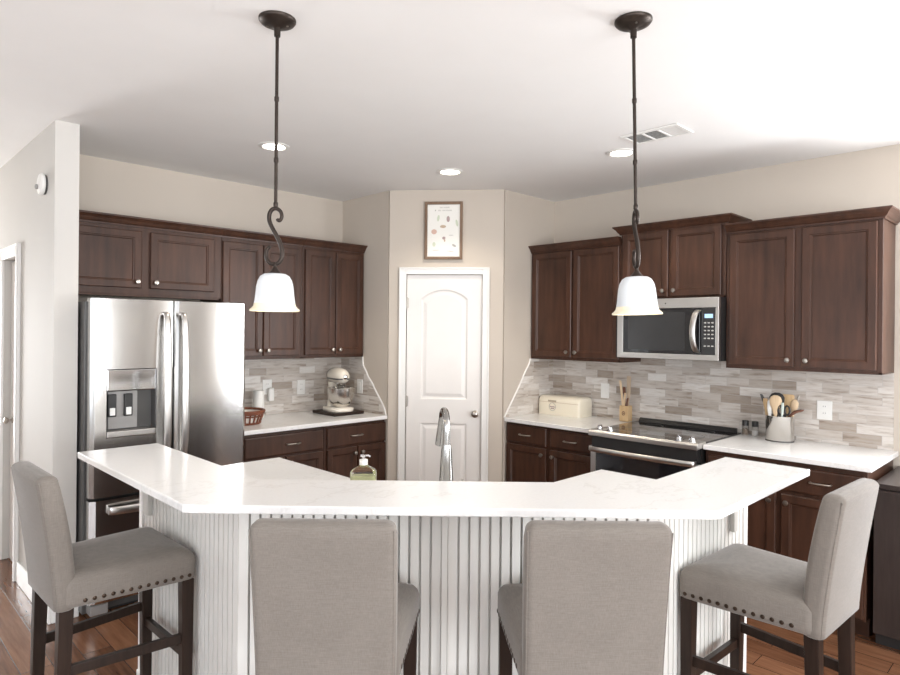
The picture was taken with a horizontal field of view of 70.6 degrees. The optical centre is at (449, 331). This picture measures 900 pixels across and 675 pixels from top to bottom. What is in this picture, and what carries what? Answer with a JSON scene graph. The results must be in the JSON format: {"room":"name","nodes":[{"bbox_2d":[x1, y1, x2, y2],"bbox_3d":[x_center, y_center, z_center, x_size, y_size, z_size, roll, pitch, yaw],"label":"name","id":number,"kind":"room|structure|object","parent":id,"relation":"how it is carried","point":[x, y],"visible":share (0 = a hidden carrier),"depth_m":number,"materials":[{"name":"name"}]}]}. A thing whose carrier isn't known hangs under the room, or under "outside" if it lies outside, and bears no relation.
{"room":"kitchen","nodes":[
{"label":"kitchen","id":0,"kind":"room"},
{"bbox_2d":[0,120,79,569],"bbox_3d":[-3.731,0.202,5.114,0.117,2.707,4.665,1,0,-45],"label":"wall","id":1,"kind":"structure","parent":0,"point":[46,227],"depth_m":3.54,"materials":[{"name":"paint"}]},
{"bbox_2d":[0,243,20,581],"bbox_3d":[-2.885,0.505,4.203,0.096,2.117,0.579,1,0,-45],"label":"door","id":2,"kind":"structure","parent":1,"relation":"in","point":[14,250],"depth_m":4.30,"materials":[{"name":"white paint"}]},
{"bbox_2d":[34,173,47,194],"bbox_3d":[-2.282,-0.819,3.539,0.049,0.120,0.120,1,0,-45],"label":"sensor","id":3,"kind":"object","parent":1,"relation":"attached to","point":[41,186],"visible":1,"depth_m":3.52,"materials":[{"name":"white plastic"}]},
{"bbox_2d":[16,561,78,623],"bbox_3d":[-3.738,1.491,5.109,0.147,0.130,4.680,1,0,-45],"label":"baseboard","id":4,"kind":"structure","parent":1,"relation":"attached to","point":[21,572],"depth_m":3.75,"materials":[{"name":"white paint"}]},
{"bbox_2d":[78,154,342,414],"bbox_3d":[-1.281,0.225,5.269,3.586,2.707,0.128,1,0,-45],"label":"wall","id":5,"kind":"structure","parent":0,"point":[105,185],"depth_m":4.84,"materials":[{"name":"beige paint"}]},
{"bbox_2d":[78,210,224,300],"bbox_3d":[-2.035,-0.469,4.185,0.975,0.501,0.357,1,0,-45],"label":"upper cabinet","id":6,"kind":"object","parent":5,"relation":"attached to","point":[120,255],"visible":0.7,"depth_m":4.09,"materials":[{"name":"brown wood"}]},
{"bbox_2d":[203,228,305,359],"bbox_3d":[-1.458,-0.254,4.757,0.648,0.921,0.357,1,0,-45],"label":"upper cabinet","id":7,"kind":"object","parent":5,"relation":"attached to","point":[268,335],"visible":0.66,"depth_m":4.63,"materials":[{"name":"brown wood"}]},
{"bbox_2d":[262,379,273,400],"bbox_3d":[-1.430,0.468,5.003,0.082,0.169,0.045,1,0,-45],"label":"wall outlet","id":8,"kind":"object","parent":5,"relation":"attached to","point":[266,384],"visible":0.95,"depth_m":5.00,"materials":[{"name":"white plastic"}]},
{"bbox_2d":[245,357,340,414],"bbox_3d":[-1.408,0.436,5.062,1.305,0.454,0.008,1,0,-45],"label":"backsplash","id":9,"kind":"structure","parent":5,"relation":"attached to","point":[284,374],"depth_m":5.17,"materials":[{"name":"tile"}]},
{"bbox_2d":[297,380,304,393],"bbox_3d":[-1.225,0.461,5.230,0.073,0.118,0.009,1,0,-45],"label":"wall outlet","id":10,"kind":"object","parent":5,"relation":"attached to","point":[300,383],"visible":1,"depth_m":5.23,"materials":[{"name":"white plastic"}]},
{"bbox_2d":[302,238,366,357],"bbox_3d":[-1.020,-0.250,5.189,0.580,0.921,0.357,1,0,-45],"label":"upper cabinet","id":11,"kind":"object","parent":5,"relation":"attached to","point":[333,272],"visible":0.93,"depth_m":5.06,"materials":[{"name":"brown wood"}]},
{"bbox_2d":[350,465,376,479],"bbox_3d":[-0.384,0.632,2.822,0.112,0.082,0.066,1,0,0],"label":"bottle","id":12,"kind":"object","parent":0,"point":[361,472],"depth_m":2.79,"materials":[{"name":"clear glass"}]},
{"bbox_2d":[341,191,389,480],"bbox_3d":[-0.691,0.231,5.331,0.108,2.707,0.630,1,0,-45],"label":"wall","id":13,"kind":"structure","parent":0,"point":[366,219],"depth_m":5.21,"materials":[{"name":"beige paint"}]},
{"bbox_2d":[357,379,362,393],"bbox_3d":[-0.755,0.461,5.311,0.010,0.118,0.075,1,0,-45],"label":"light switch","id":14,"kind":"object","parent":13,"relation":"attached to","point":[359,381],"visible":1,"depth_m":5.30,"materials":[{"name":"white plastic"}]},
{"bbox_2d":[341,357,384,414],"bbox_3d":[-0.726,0.441,5.294,0.008,0.456,0.619,1,0,-45],"label":"backsplash","id":15,"kind":"structure","parent":13,"relation":"attached to","point":[368,401],"depth_m":5.30,"materials":[{"name":"tile"}]},
{"bbox_2d":[362,357,386,414],"bbox_3d":[-0.620,0.443,5.181,0.013,0.458,0.326,1,0,-45],"label":"trim","id":16,"kind":"structure","parent":13,"relation":"attached to","point":[362,357],"depth_m":5.18,"materials":[{"name":"white paint"}]},
{"bbox_2d":[387,189,503,481],"bbox_3d":[-0.035,0.237,5.076,0.908,2.707,0.100,1,0,5],"label":"wall","id":17,"kind":"structure","parent":0,"point":[483,210],"depth_m":5.01,"materials":[{"name":"beige paint"}]},
{"bbox_2d":[397,267,489,481],"bbox_3d":[-0.053,0.543,5.024,0.716,2.093,0.100,1,0,5],"label":"door","id":18,"kind":"structure","parent":17,"relation":"in","point":[446,364],"depth_m":5.04,"materials":[{"name":"white paint"}]},
{"bbox_2d":[424,201,462,259],"bbox_3d":[-0.051,-0.793,5.011,0.300,0.455,0.026,1,0,5],"label":"framed print","id":19,"kind":"object","parent":17,"relation":"attached to","point":[443,236],"visible":1,"depth_m":5.01,"materials":[{"name":"white paper"}]},
{"bbox_2d":[0,0,899,201],"bbox_3d":[-1.472,-1.180,2.178,8.220,0.100,12.200,1,0,-45],"label":"ceiling","id":20,"kind":"structure","parent":0,"point":[527,97],"depth_m":2.91,"materials":[{"name":"white paint"}]},
{"bbox_2d":[258,142,289,150],"bbox_3d":[-1.071,-1.122,3.867,0.184,0.008,0.184,1,0,-45],"label":"recessed light","id":21,"kind":"object","parent":20,"relation":"in","point":[265,145],"visible":0.83,"depth_m":3.85,"materials":[{"name":"white plastic"}]},
{"bbox_2d":[249,10,299,311],"bbox_3d":[-0.626,-0.597,2.288,0.177,1.051,0.177,1,0,0],"label":"pendant light","id":22,"kind":"object","parent":20,"relation":"hanging from","point":[274,292],"visible":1,"depth_m":2.26,"materials":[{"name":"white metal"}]},
{"bbox_2d":[437,168,462,174],"bbox_3d":[0.000,-1.112,4.445,0.184,0.008,0.184,1,0,-45],"label":"recessed light","id":23,"kind":"object","parent":20,"relation":"in","point":[446,171],"visible":1,"depth_m":4.42,"materials":[{"name":"white plastic"}]},
{"bbox_2d":[606,148,632,156],"bbox_3d":[1.063,-1.102,3.938,0.184,0.008,0.184,1,0,-45],"label":"recessed light","id":24,"kind":"object","parent":20,"relation":"in","point":[623,152],"visible":0.91,"depth_m":3.92,"materials":[{"name":"white plastic"}]},
{"bbox_2d":[612,11,662,314],"bbox_3d":[0.662,-0.584,2.270,0.177,1.051,0.177,-1,0,0],"label":"pendant light","id":25,"kind":"object","parent":20,"relation":"hanging from","point":[637,295],"visible":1,"depth_m":2.24,"materials":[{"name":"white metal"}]},
{"bbox_2d":[620,123,693,144],"bbox_3d":[1.157,-1.102,3.564,0.202,0.008,0.342,1,0,-45],"label":"ceiling vent","id":26,"kind":"object","parent":20,"relation":"in","point":[673,130],"visible":0.97,"depth_m":3.55,"materials":[{"name":"white plastic"}]},
{"bbox_2d":[0,558,899,674],"bbox_3d":[-1.498,1.627,2.178,8.220,0.100,12.200,1,0,-45],"label":"floor","id":27,"kind":"structure","parent":0,"point":[762,658],"depth_m":3.19,"materials":[{"name":"brown wood"}]},
{"bbox_2d":[11,461,194,674],"bbox_3d":[-1.244,1.019,2.276,0.436,1.120,0.498,1,0,44],"label":"bar stool","id":28,"kind":"object","parent":27,"relation":"on","point":[64,575],"visible":1,"depth_m":2.17,"materials":[{"name":"beige fabric"}]},
{"bbox_2d":[76,297,245,616],"bbox_3d":[-1.863,0.684,3.955,0.895,1.738,0.867,1,0,-45],"label":"refrigerator","id":29,"kind":"object","parent":27,"relation":"on","point":[171,374],"visible":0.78,"depth_m":3.60,"materials":[{"name":"grey metal"}]},
{"bbox_2d":[244,427,322,469],"bbox_3d":[-1.357,1.137,4.653,0.640,0.882,0.660,1,0,-45],"label":"base cabinet","id":30,"kind":"object","parent":27,"relation":"on","point":[302,446],"visible":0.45,"depth_m":4.47,"materials":[{"name":"brown wood"}]},
{"bbox_2d":[244,411,386,435],"bbox_3d":[-1.163,0.681,4.859,1.232,0.030,0.645,1,0,-45],"label":"countertop","id":31,"kind":"structure","parent":30,"relation":"on","point":[271,423],"depth_m":4.74,"materials":[{"name":"white stone"}]},
{"bbox_2d":[244,407,265,425],"bbox_3d":[-1.470,0.611,4.543,0.292,0.102,0.292,1,0,-45],"label":"wicker basket","id":32,"kind":"object","parent":31,"relation":"on","point":[252,415],"visible":0.52,"depth_m":4.47,"materials":[{"name":"brown wicker"}]},
{"bbox_2d":[253,390,263,417],"bbox_3d":[-1.461,0.557,4.847,0.084,0.210,0.084,1,0,-45],"label":"canister","id":33,"kind":"object","parent":31,"relation":"on","point":[258,395],"visible":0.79,"depth_m":4.81,"materials":[{"name":"ceramic"}]},
{"bbox_2d":[313,409,363,416],"bbox_3d":[-0.908,0.655,5.162,0.290,0.024,0.310,1,0,-45],"label":"wooden board","id":34,"kind":"object","parent":31,"relation":"on","point":[318,411],"visible":0.74,"depth_m":5.07,"materials":[{"name":"brown wood"}]},
{"bbox_2d":[323,367,354,411],"bbox_3d":[-0.900,0.469,5.145,0.237,0.349,0.294,1,0,-35],"label":"stand mixer","id":35,"kind":"object","parent":34,"relation":"on","point":[340,396],"visible":1,"depth_m":5.06,"materials":[{"name":"beige metal"}]},
{"bbox_2d":[327,386,354,407],"bbox_3d":[-0.875,0.531,5.109,0.237,0.159,0.206,1,0,-35],"label":"bowl","id":36,"kind":"object","parent":35,"relation":"on","point":[338,396],"depth_m":5.04,"materials":[{"name":"metal"}]},
{"bbox_2d":[248,518,419,674],"bbox_3d":[-0.317,1.028,1.790,0.436,1.120,0.498,1,0,0],"label":"bar stool","id":37,"kind":"object","parent":27,"relation":"on","point":[328,598],"visible":1,"depth_m":1.57,"materials":[{"name":"beige fabric"}]},
{"bbox_2d":[323,419,385,480],"bbox_3d":[-0.924,1.141,5.080,0.573,0.882,0.660,1,0,-45],"label":"base cabinet","id":38,"kind":"object","parent":27,"relation":"on","point":[343,444],"visible":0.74,"depth_m":4.85,"materials":[{"name":"brown wood"}]},
{"bbox_2d":[136,491,747,674],"bbox_3d":[-0.072,1.070,2.607,2.578,1.040,1.182,1,0,7],"label":"kitchen island","id":39,"kind":"object","parent":27,"relation":"on","point":[458,567],"visible":0.19,"depth_m":2.13,"materials":[{"name":"white paint"}]},
{"bbox_2d":[224,457,655,482],"bbox_3d":[-0.105,0.691,2.703,2.532,0.030,1.097,1,0,8],"label":"countertop","id":40,"kind":"structure","parent":39,"relation":"on","point":[273,468],"depth_m":3.00,"materials":[{"name":"white stone"}]},
{"bbox_2d":[350,454,376,479],"bbox_3d":[-0.384,0.610,2.822,0.112,0.126,0.066,1,0,0],"label":"soap dispenser","id":41,"kind":"object","parent":40,"relation":"on","point":[363,471],"visible":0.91,"depth_m":2.79,"materials":[{"name":"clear glass"}]},
{"bbox_2d":[435,407,463,480],"bbox_3d":[-0.031,0.503,2.745,0.100,0.346,0.241,1,0,-24],"label":"faucet","id":42,"kind":"object","parent":40,"relation":"on","point":[443,429],"visible":0.87,"depth_m":2.65,"materials":[{"name":"metal"}]},
{"bbox_2d":[78,443,809,519],"bbox_3d":[-0.105,0.535,2.317,2.971,0.026,0.967,1,0,5],"label":"countertop","id":43,"kind":"structure","parent":39,"relation":"on","point":[187,483],"depth_m":2.06,"materials":[{"name":"white stone"}]},
{"bbox_2d":[506,422,591,481],"bbox_3d":[0.926,1.158,4.930,0.660,0.882,0.811,1,0,-45],"label":"base cabinet","id":44,"kind":"object","parent":27,"relation":"on","point":[533,453],"visible":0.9,"depth_m":4.74,"materials":[{"name":"brown wood"}]},
{"bbox_2d":[504,413,634,432],"bbox_3d":[0.940,0.700,4.938,0.645,0.030,0.812,1,0,-45],"label":"countertop","id":45,"kind":"structure","parent":44,"relation":"on","point":[536,419],"depth_m":4.83,"materials":[{"name":"white stone"}]},
{"bbox_2d":[539,394,591,417],"bbox_3d":[0.941,0.607,5.200,0.198,0.155,0.405,1,0,-45],"label":"bread box","id":46,"kind":"object","parent":45,"relation":"on","point":[550,404],"visible":1,"depth_m":5.10,"materials":[{"name":"beige metal"}]},
{"bbox_2d":[619,405,631,421],"bbox_3d":[1.345,0.629,4.862,0.068,0.119,0.070,1,0,-45],"label":"block","id":47,"kind":"object","parent":45,"relation":"on","point":[625,412],"visible":0.99,"depth_m":4.84,"materials":[{"name":"brown wood"}]},
{"bbox_2d":[619,380,626,405],"bbox_3d":[1.323,0.529,4.869,0.007,0.299,0.063,1,0,-45],"label":"tongs","id":48,"kind":"object","parent":47,"relation":"in","point":[620,382],"visible":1,"depth_m":4.87,"materials":[{"name":"brown wood"}]},
{"bbox_2d":[627,376,630,405],"bbox_3d":[1.367,0.512,4.858,0.006,0.333,0.035,1,0,-45],"label":"wooden spatula","id":49,"kind":"object","parent":47,"relation":"in","point":[628,377],"visible":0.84,"depth_m":4.86,"materials":[{"name":"beige wood"}]},
{"bbox_2d":[497,520,673,674],"bbox_3d":[0.364,1.034,1.795,0.436,1.120,0.498,1,0,0],"label":"bar stool","id":50,"kind":"object","parent":27,"relation":"on","point":[592,596],"visible":1,"depth_m":1.58,"materials":[{"name":"beige fabric"}]},
{"bbox_2d":[588,417,740,478],"bbox_3d":[1.441,1.110,4.316,0.730,0.928,0.764,1,0,-45],"label":"range","id":51,"kind":"object","parent":27,"relation":"on","point":[651,448],"visible":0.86,"depth_m":4.16,"materials":[{"name":"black metal"}]},
{"bbox_2d":[603,421,740,443],"bbox_3d":[1.502,0.693,4.372,0.560,0.022,0.764,1,0,-45],"label":"cooktop","id":52,"kind":"object","parent":51,"relation":"in","point":[706,434],"depth_m":4.37,"materials":[{"name":"black glass"}]},
{"bbox_2d":[680,478,878,674],"bbox_3d":[1.104,1.041,2.141,0.436,1.120,0.498,1,0,-42],"label":"bar stool","id":53,"kind":"object","parent":27,"relation":"on","point":[817,597],"visible":1,"depth_m":2.04,"materials":[{"name":"beige fabric"}]},
{"bbox_2d":[706,450,892,636],"bbox_3d":[2.057,1.169,3.785,0.660,0.882,0.847,1,0,-45],"label":"base cabinet","id":54,"kind":"object","parent":27,"relation":"on","point":[783,522],"visible":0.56,"depth_m":3.51,"materials":[{"name":"brown wood"}]},
{"bbox_2d":[703,434,898,472],"bbox_3d":[2.078,0.711,3.786,0.645,0.030,0.875,1,0,-45],"label":"countertop","id":55,"kind":"structure","parent":54,"relation":"on","point":[862,459],"depth_m":3.66,"materials":[{"name":"white stone"}]},
{"bbox_2d":[742,420,748,434],"bbox_3d":[1.981,0.646,4.259,0.041,0.097,0.041,1,0,-45],"label":"spice shaker","id":56,"kind":"object","parent":55,"relation":"on","point":[745,423],"visible":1,"depth_m":4.24,"materials":[{"name":"clear glass"}]},
{"bbox_2d":[752,421,758,435],"bbox_3d":[2.022,0.646,4.210,0.041,0.097,0.041,1,0,-45],"label":"spice shaker","id":57,"kind":"object","parent":55,"relation":"on","point":[755,424],"visible":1,"depth_m":4.19,"materials":[{"name":"clear glass"}]},
{"bbox_2d":[765,414,794,442],"bbox_3d":[2.091,0.615,4.027,0.154,0.160,0.166,1,0,-45],"label":"utensil crock","id":58,"kind":"object","parent":55,"relation":"on","point":[779,429],"visible":0.92,"depth_m":3.96,"materials":[{"name":"ceramic"}]},
{"bbox_2d":[763,398,767,417],"bbox_3d":[2.029,0.558,4.078,0.008,0.250,0.041,1,0,-45],"label":"wooden spatula","id":59,"kind":"object","parent":58,"relation":"in","point":[765,400],"visible":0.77,"depth_m":4.08,"materials":[{"name":"brown wood"}]},
{"bbox_2d":[767,400,771,415],"bbox_3d":[2.036,0.558,4.040,0.010,0.250,0.037,1,0,-45],"label":"serving spoon","id":60,"kind":"object","parent":58,"relation":"in","point":[769,409],"visible":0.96,"depth_m":4.04,"materials":[{"name":"white plastic"}]},
{"bbox_2d":[769,395,781,416],"bbox_3d":[2.054,0.544,4.008,0.016,0.278,0.076,1,0,-45],"label":"wooden spoon","id":61,"kind":"object","parent":58,"relation":"in","point":[775,400],"visible":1,"depth_m":4.00,"materials":[{"name":"brown wood"}]},
{"bbox_2d":[769,392,784,416],"bbox_3d":[2.081,0.537,4.045,0.010,0.292,0.092,1,0,-45],"label":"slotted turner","id":62,"kind":"object","parent":58,"relation":"in","point":[774,393],"visible":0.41,"depth_m":4.03,"materials":[{"name":"black plastic"}]},
{"bbox_2d":[781,403,783,416],"bbox_3d":[2.077,0.566,3.972,0.008,0.235,0.020,1,0,-45],"label":"spatula","id":63,"kind":"object","parent":58,"relation":"in","point":[782,404],"visible":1,"depth_m":3.97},
{"bbox_2d":[777,405,790,416],"bbox_3d":[2.087,0.563,3.974,0.012,0.202,0.079,1,0,-45],"label":"scissors","id":64,"kind":"object","parent":58,"relation":"in","point":[784,412],"visible":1,"depth_m":3.96,"materials":[{"name":"metal"}]},
{"bbox_2d":[783,394,794,416],"bbox_3d":[2.139,0.542,4.021,0.010,0.283,0.076,1,0,-45],"label":"wooden turner","id":65,"kind":"object","parent":58,"relation":"in","point":[788,398],"visible":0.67,"depth_m":4.02,"materials":[{"name":"brown wood"}]},
{"bbox_2d":[791,399,798,416],"bbox_3d":[2.159,0.556,3.983,0.012,0.255,0.049,1,0,-45],"label":"wooden spoon","id":66,"kind":"object","parent":58,"relation":"in","point":[794,403],"visible":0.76,"depth_m":3.98,"materials":[{"name":"brown wood"}]},
{"bbox_2d":[788,409,803,416],"bbox_3d":[2.135,0.584,3.950,0.030,0.200,0.123,1,0,-45],"label":"wooden spoon","id":67,"kind":"object","parent":58,"relation":"in","point":[794,412],"visible":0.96,"depth_m":3.94,"materials":[{"name":"brown wood"}]},
{"bbox_2d":[873,466,899,649],"bbox_3d":[2.816,1.201,3.017,0.640,0.832,1.260,1,0,-45],"label":"sideboard","id":68,"kind":"object","parent":27,"relation":"on","point":[886,554],"visible":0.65,"depth_m":3.22,"materials":[{"name":"black wood"}]},
{"bbox_2d":[502,190,554,481],"bbox_3d":[0.623,0.243,5.260,0.650,2.707,0.108,1,0,-45],"label":"wall","id":69,"kind":"structure","parent":0,"point":[528,220],"depth_m":5.14,"materials":[{"name":"beige paint"}]},
{"bbox_2d":[504,358,530,417],"bbox_3d":[0.543,0.454,5.107,0.334,0.462,0.013,1,0,-45],"label":"trim","id":70,"kind":"structure","parent":69,"relation":"attached to","point":[529,358],"depth_m":5.11,"materials":[{"name":"white paint"}]},
{"bbox_2d":[506,359,552,416],"bbox_3d":[0.653,0.454,5.222,0.639,0.456,0.008,1,0,-45],"label":"backsplash","id":71,"kind":"structure","parent":69,"relation":"attached to","point":[537,381],"depth_m":5.25,"materials":[{"name":"tile"}]},
{"bbox_2d":[481,144,899,468],"bbox_3d":[2.799,0.263,3.599,0.128,2.707,8.000,1,0,-45],"label":"wall","id":72,"kind":"structure","parent":0,"point":[865,407],"depth_m":4.31,"materials":[{"name":"beige paint"}]},
{"bbox_2d":[528,236,640,362],"bbox_3d":[1.053,-0.230,5.033,0.357,0.921,0.822,1,0,-45],"label":"upper cabinet","id":73,"kind":"object","parent":72,"relation":"attached to","point":[575,284],"visible":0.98,"depth_m":4.90,"materials":[{"name":"brown wood"}]},
{"bbox_2d":[601,383,608,397],"bbox_3d":[1.238,0.477,5.079,0.010,0.118,0.075,1,0,-45],"label":"light switch","id":74,"kind":"object","parent":72,"relation":"attached to","point":[604,386],"visible":1,"depth_m":5.08,"materials":[{"name":"white plastic"}]},
{"bbox_2d":[612,213,751,298],"bbox_3d":[1.611,-0.488,4.467,0.357,0.534,0.859,1,0,-45],"label":"upper cabinet","id":75,"kind":"object","parent":72,"relation":"attached to","point":[686,257],"visible":0.62,"depth_m":4.30,"materials":[{"name":"brown wood"}]},
{"bbox_2d":[616,297,726,360],"bbox_3d":[1.565,-0.013,4.422,0.461,0.411,0.754,1,0,-45],"label":"microwave","id":76,"kind":"object","parent":75,"relation":"attached to","point":[687,328],"visible":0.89,"depth_m":4.22,"materials":[{"name":"silver metal"}]},
{"bbox_2d":[553,358,893,450],"bbox_3d":[1.739,0.429,4.585,0.008,0.526,2.440,1,0,-45],"label":"backsplash","id":77,"kind":"structure","parent":72,"relation":"attached to","point":[690,391],"depth_m":4.37,"materials":[{"name":"tile"}]},
{"bbox_2d":[724,205,899,374],"bbox_3d":[2.195,-0.221,3.874,0.357,0.923,0.900,1,0,-45],"label":"upper cabinet","id":78,"kind":"object","parent":72,"relation":"attached to","point":[810,292],"visible":1,"depth_m":3.73,"materials":[{"name":"brown wood"}]},
{"bbox_2d":[817,400,831,419],"bbox_3d":[2.338,0.494,3.966,0.009,0.118,0.086,1,0,-45],"label":"wall outlet","id":79,"kind":"object","parent":72,"relation":"attached to","point":[824,408],"visible":1,"depth_m":3.96,"materials":[{"name":"white plastic"}]},
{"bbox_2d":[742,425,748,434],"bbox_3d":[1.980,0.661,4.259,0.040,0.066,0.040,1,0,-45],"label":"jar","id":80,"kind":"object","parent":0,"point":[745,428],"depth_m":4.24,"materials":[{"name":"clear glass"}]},
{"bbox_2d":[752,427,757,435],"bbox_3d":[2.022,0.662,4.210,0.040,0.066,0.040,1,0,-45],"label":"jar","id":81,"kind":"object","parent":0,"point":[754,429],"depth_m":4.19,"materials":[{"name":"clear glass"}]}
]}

